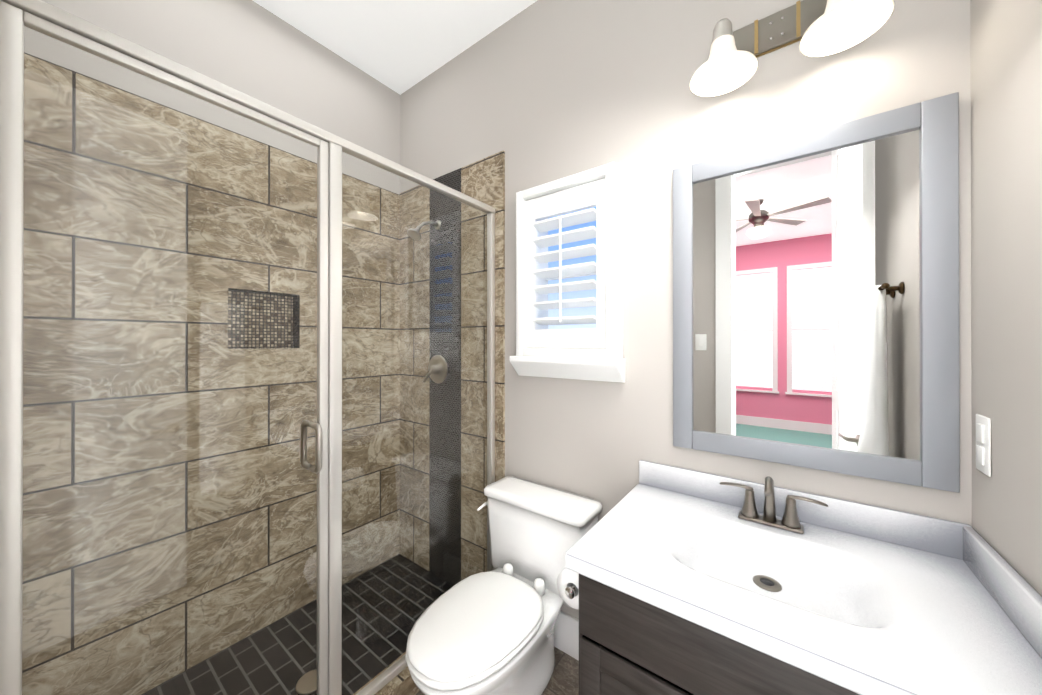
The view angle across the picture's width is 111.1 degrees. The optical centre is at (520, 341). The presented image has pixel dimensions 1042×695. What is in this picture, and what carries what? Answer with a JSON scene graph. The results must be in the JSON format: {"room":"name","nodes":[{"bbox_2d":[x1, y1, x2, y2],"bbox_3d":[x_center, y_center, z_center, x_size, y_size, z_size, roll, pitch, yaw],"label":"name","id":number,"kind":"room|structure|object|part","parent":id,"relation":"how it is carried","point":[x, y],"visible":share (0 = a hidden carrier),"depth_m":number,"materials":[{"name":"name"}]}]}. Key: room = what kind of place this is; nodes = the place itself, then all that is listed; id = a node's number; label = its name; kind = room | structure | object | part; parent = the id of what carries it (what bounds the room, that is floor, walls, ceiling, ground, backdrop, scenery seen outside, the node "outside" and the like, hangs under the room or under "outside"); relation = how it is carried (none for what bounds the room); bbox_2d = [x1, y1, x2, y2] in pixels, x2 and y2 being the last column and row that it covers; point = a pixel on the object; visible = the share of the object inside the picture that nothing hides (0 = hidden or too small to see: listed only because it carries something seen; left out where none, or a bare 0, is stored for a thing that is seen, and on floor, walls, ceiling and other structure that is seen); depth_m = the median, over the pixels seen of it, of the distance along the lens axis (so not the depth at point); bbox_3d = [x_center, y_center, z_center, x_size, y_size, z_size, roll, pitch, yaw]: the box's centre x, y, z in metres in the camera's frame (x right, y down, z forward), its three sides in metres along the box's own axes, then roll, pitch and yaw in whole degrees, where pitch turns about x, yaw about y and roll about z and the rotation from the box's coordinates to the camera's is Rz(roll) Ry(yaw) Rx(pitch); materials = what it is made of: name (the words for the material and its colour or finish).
{"room":"bathroom","nodes":[
{"label":"bathroom","id":0,"kind":"room"},
{"bbox_2d":[22,0,399,694],"bbox_3d":[-1.306,-0.119,1.806,0.140,3.050,1.760,0,0,37],"label":"wall","id":1,"kind":"structure","parent":0,"point":[256,50],"depth_m":1.53,"materials":[{"name":"brown tile"}]},
{"bbox_2d":[252,0,536,94],"bbox_3d":[-0.273,-1.696,1.040,2.675,0.100,1.760,0,0,37],"label":"ceiling","id":2,"kind":"structure","parent":0,"point":[400,47],"depth_m":1.87,"materials":[{"name":"white paint"}]},
{"bbox_2d":[399,0,971,619],"bbox_3d":[0.213,-0.119,1.690,2.675,3.050,0.132,0,0,37],"label":"wall","id":3,"kind":"structure","parent":0,"point":[537,92],"depth_m":1.50,"materials":[{"name":"grey paint"}]},
{"bbox_2d":[429,168,460,585],"bbox_3d":[-0.444,0.214,2.104,0.275,2.386,0.012,0,0,37],"label":"accent tile strip","id":4,"kind":"object","parent":3,"relation":"attached to","point":[452,179],"visible":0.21,"depth_m":2.09,"materials":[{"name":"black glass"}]},
{"bbox_2d":[407,220,440,240],"bbox_3d":[-0.556,-0.645,2.051,0.082,0.152,0.207,0,0,37],"label":"shower head","id":5,"kind":"object","parent":4,"relation":"attached to","point":[415,236],"depth_m":2.01},
{"bbox_3d":[-0.540,-0.670,2.074,0.018,0.075,0.145,0,0,37],"label":"arm","id":6,"kind":"part","parent":5,"relation":"part of"},
{"bbox_2d":[423,355,447,382],"bbox_3d":[-0.513,0.167,2.108,0.170,0.170,0.061,0,0,37],"label":"shower valve","id":7,"kind":"object","parent":4,"relation":"attached to","point":[441,366],"depth_m":2.10,"materials":[{"name":"silver metal"}]},
{"bbox_3d":[-0.546,0.203,2.115,0.079,0.087,0.032,0,0,37],"label":"shower valve lever","id":8,"kind":"part","parent":7,"relation":"part of","materials":[{"name":"silver metal"}]},
{"bbox_2d":[554,611,578,660],"bbox_3d":[0.192,1.321,1.624,0.695,0.170,0.015,0,0,37],"label":"baseboard","id":9,"kind":"structure","parent":3,"relation":"attached to","point":[566,635],"depth_m":1.60,"materials":[{"name":"white"}]},
{"bbox_2d":[510,162,624,382],"bbox_3d":[0.222,-0.279,1.634,0.534,0.895,0.210,0,0,37],"label":"window shutter","id":10,"kind":"object","parent":3,"relation":"attached to","point":[542,350],"visible":1,"depth_m":1.56,"materials":[{"name":"white wood"}]},
{"bbox_3d":[0.197,-0.322,1.601,0.414,0.705,0.026,0,0,37],"label":"panel","id":11,"kind":"part","parent":10,"relation":"part of","materials":[{"name":"white wood"}]},
{"bbox_3d":[0.186,0.120,1.585,0.534,0.098,0.089,0,0,37],"label":"sill","id":12,"kind":"part","parent":10,"relation":"part of","materials":[{"name":"white wood"}]},
{"bbox_2d":[689,0,894,96],"bbox_3d":[0.770,-0.956,1.070,0.482,0.216,0.219,0,0,37],"label":"sconce","id":13,"kind":"object","parent":3,"relation":"attached to","point":[820,28],"visible":1,"depth_m":1.11,"materials":[{"name":"white glass"}]},
{"bbox_2d":[710,18,732,48],"bbox_3d":[0.645,-0.982,1.146,0.068,0.070,0.068,0,0,37],"label":"socket","id":14,"kind":"object","parent":13,"relation":"attached to","point":[722,31],"depth_m":1.12,"materials":[{"name":"silver metal"}]},
{"bbox_3d":[0.645,-0.903,1.146,0.186,0.110,0.186,0,0,37],"label":"lamp shade","id":15,"kind":"part","parent":13,"relation":"part of","materials":[{"name":"white glass"}]},
{"bbox_3d":[0.645,-0.902,1.146,0.192,0.108,0.192,0,0,37],"label":"lamp shade","id":16,"kind":"part","parent":13,"relation":"part of","materials":[{"name":"white glass"}]},
{"bbox_3d":[0.826,-1.005,1.154,0.358,0.118,0.018,0,0,37],"label":"brass trim","id":17,"kind":"part","parent":13,"relation":"part of","materials":[{"name":"brown metal"}]},
{"bbox_3d":[0.878,-0.903,0.973,0.186,0.110,0.186,0,0,37],"label":"lamp shade","id":18,"kind":"part","parent":13,"relation":"part of","materials":[{"name":"white glass"}]},
{"bbox_3d":[0.878,-0.902,0.973,0.192,0.108,0.192,0,0,37],"label":"lamp shade","id":19,"kind":"part","parent":13,"relation":"part of","materials":[{"name":"white glass"}]},
{"bbox_2d":[639,460,972,559],"bbox_3d":[0.808,0.515,1.162,0.846,0.091,0.019,0,0,37],"label":"backsplash","id":20,"kind":"structure","parent":3,"relation":"attached to","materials":[{"name":"stone"}]},
{"bbox_2d":[673,92,959,492],"bbox_3d":[0.850,-0.125,1.131,0.696,1.030,0.022,0,0,37],"label":"mirror","id":21,"kind":"object","parent":3,"relation":"attached to","point":[816,299],"visible":0.96,"depth_m":1.07,"materials":[{"name":"grey mirror"}]},
{"label":"glass","id":22,"kind":"part","parent":21,"relation":"part of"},
{"bbox_2d":[970,0,1041,595],"bbox_3d":[0.751,-0.122,0.274,0.120,3.050,1.760,0,0,37],"label":"wall","id":23,"kind":"structure","parent":0,"point":[1006,207],"depth_m":0.76,"materials":[{"name":"grey paint"}]},
{"bbox_2d":[976,414,990,476],"bbox_3d":[1.104,0.247,0.857,0.008,0.135,0.072,0,0,37],"label":"outlet","id":24,"kind":"object","parent":23,"relation":"attached to","point":[983,444],"visible":0.98,"depth_m":0.84,"materials":[{"name":"white plastic"}]},
{"label":"outside","id":25,"kind":"structure","parent":0,"visible":0},
{"bbox_2d":[548,207,596,328],"bbox_3d":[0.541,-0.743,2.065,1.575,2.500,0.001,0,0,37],"label":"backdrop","id":26,"kind":"structure","parent":25,"point":[580,311],"depth_m":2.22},
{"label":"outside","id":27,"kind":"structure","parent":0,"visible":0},
{"bbox_2d":[143,554,578,694],"bbox_3d":[-0.273,1.454,1.033,2.675,0.100,1.760,0,0,37],"label":"floor","id":28,"kind":"structure","parent":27,"point":[269,672],"depth_m":1.63,"materials":[{"name":"tile"}]},
{"bbox_2d":[296,669,316,694],"bbox_3d":[-0.865,1.403,1.474,0.110,0.004,0.110,0,0,37],"label":"floor drain","id":29,"kind":"object","parent":28,"relation":"on","point":[309,684],"depth_m":1.46,"materials":[{"name":"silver metal"}]},
{"bbox_2d":[354,653,419,694],"bbox_3d":[-0.593,1.355,1.272,0.107,0.100,1.496,0,0,37],"label":"sill","id":30,"kind":"structure","parent":28,"relation":"on","point":[401,683],"depth_m":1.38,"materials":[{"name":"stone"}]},
{"bbox_2d":[0,0,494,694],"bbox_3d":[-0.594,0.304,1.274,0.038,1.999,1.492,0,0,37],"label":"shower door frame","id":31,"kind":"structure","parent":30,"relation":"on","point":[40,16],"depth_m":0.93,"materials":[{"name":"white metal"}]},
{"bbox_3d":[-0.836,0.303,0.948,0.022,1.933,0.623,0,0,37],"label":"shower door frame","id":32,"kind":"part","parent":31,"relation":"part of","materials":[{"name":"white metal"}]},
{"bbox_2d":[22,25,318,694],"bbox_3d":[-0.836,0.299,0.948,0.001,1.881,0.567,0,0,37],"label":"shower glass door","id":33,"kind":"structure","parent":31,"relation":"attached to","point":[167,390],"depth_m":0.89,"materials":[{"name":"clear glass"}]},
{"bbox_2d":[300,420,311,469],"bbox_3d":[-0.710,0.340,1.180,0.053,0.159,0.019,0,0,37],"label":"handle","id":34,"kind":"object","parent":33,"relation":"attached to","point":[304,426],"visible":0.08,"depth_m":1.18,"materials":[{"name":"silver metal"}]},
{"bbox_2d":[309,422,321,473],"bbox_3d":[-0.650,0.340,1.136,0.053,0.159,0.019,0,0,37],"label":"handle","id":35,"kind":"object","parent":33,"relation":"attached to","point":[317,468],"visible":1,"depth_m":1.12,"materials":[{"name":"silver metal"}]},
{"bbox_2d":[342,151,488,694],"bbox_3d":[-0.395,0.305,1.541,0.001,1.943,0.770,0,0,37],"label":"glass","id":36,"kind":"object","parent":31,"relation":"attached to","point":[413,411],"visible":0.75,"depth_m":1.45,"materials":[{"name":"clear glass"}]},
{"bbox_2d":[405,476,601,694],"bbox_3d":[-0.085,1.039,1.359,0.526,0.733,0.755,0,0,37],"label":"toilet","id":37,"kind":"object","parent":28,"relation":"on","point":[487,633],"visible":0.98,"depth_m":1.34,"materials":[{"name":"ceramic"}]},
{"bbox_3d":[-0.155,0.991,1.255,0.376,0.020,0.505,0,0,37],"label":"seat","id":38,"kind":"part","parent":37,"relation":"part of","materials":[{"name":"white plastic"}]},
{"bbox_3d":[-0.156,0.969,1.254,0.372,0.024,0.497,0,0,37],"label":"lid","id":39,"kind":"part","parent":37,"relation":"part of","materials":[{"name":"white plastic"}]},
{"bbox_3d":[-0.176,0.767,1.662,0.019,0.025,0.068,0,0,37],"label":"lever","id":40,"kind":"part","parent":37,"relation":"part of","materials":[{"name":"white plastic"}]},
{"bbox_3d":[-0.094,1.204,1.337,0.372,0.402,0.700,0,0,37],"label":"bowl","id":41,"kind":"part","parent":37,"relation":"part of","materials":[{"name":"ceramic"}]},
{"bbox_3d":[0.084,0.876,1.577,0.490,0.330,0.180,0,0,37],"label":"tank","id":42,"kind":"part","parent":37,"relation":"part of","materials":[{"name":"ceramic"}]},
{"bbox_3d":[0.084,0.691,1.577,0.516,0.038,0.204,0,0,37],"label":"tank lid","id":43,"kind":"part","parent":37,"relation":"part of","materials":[{"name":"ceramic"}]},
{"bbox_2d":[557,460,1041,694],"bbox_3d":[0.589,0.902,0.964,0.963,1.005,0.597,0,0,37],"label":"bathroom vanity","id":44,"kind":"object","parent":28,"relation":"on","point":[672,580],"visible":1,"depth_m":0.85,"materials":[{"name":"white stone"}]},
{"bbox_3d":[0.322,1.040,0.834,0.399,0.505,0.018,0,0,37],"label":"door","id":45,"kind":"part","parent":44,"relation":"part of","materials":[{"name":"brown wood"}]},
{"bbox_3d":[0.484,0.694,0.715,0.808,0.160,0.018,0,0,37],"label":"drawer","id":46,"kind":"part","parent":44,"relation":"part of","materials":[{"name":"brown wood"}]},
{"bbox_2d":[719,476,827,533],"bbox_3d":[0.738,0.479,1.063,0.273,0.160,0.144,0,0,37],"label":"faucet","id":47,"kind":"object","parent":44,"relation":"on","point":[747,520],"depth_m":1.08,"materials":[{"name":"silver metal"}]}
]}

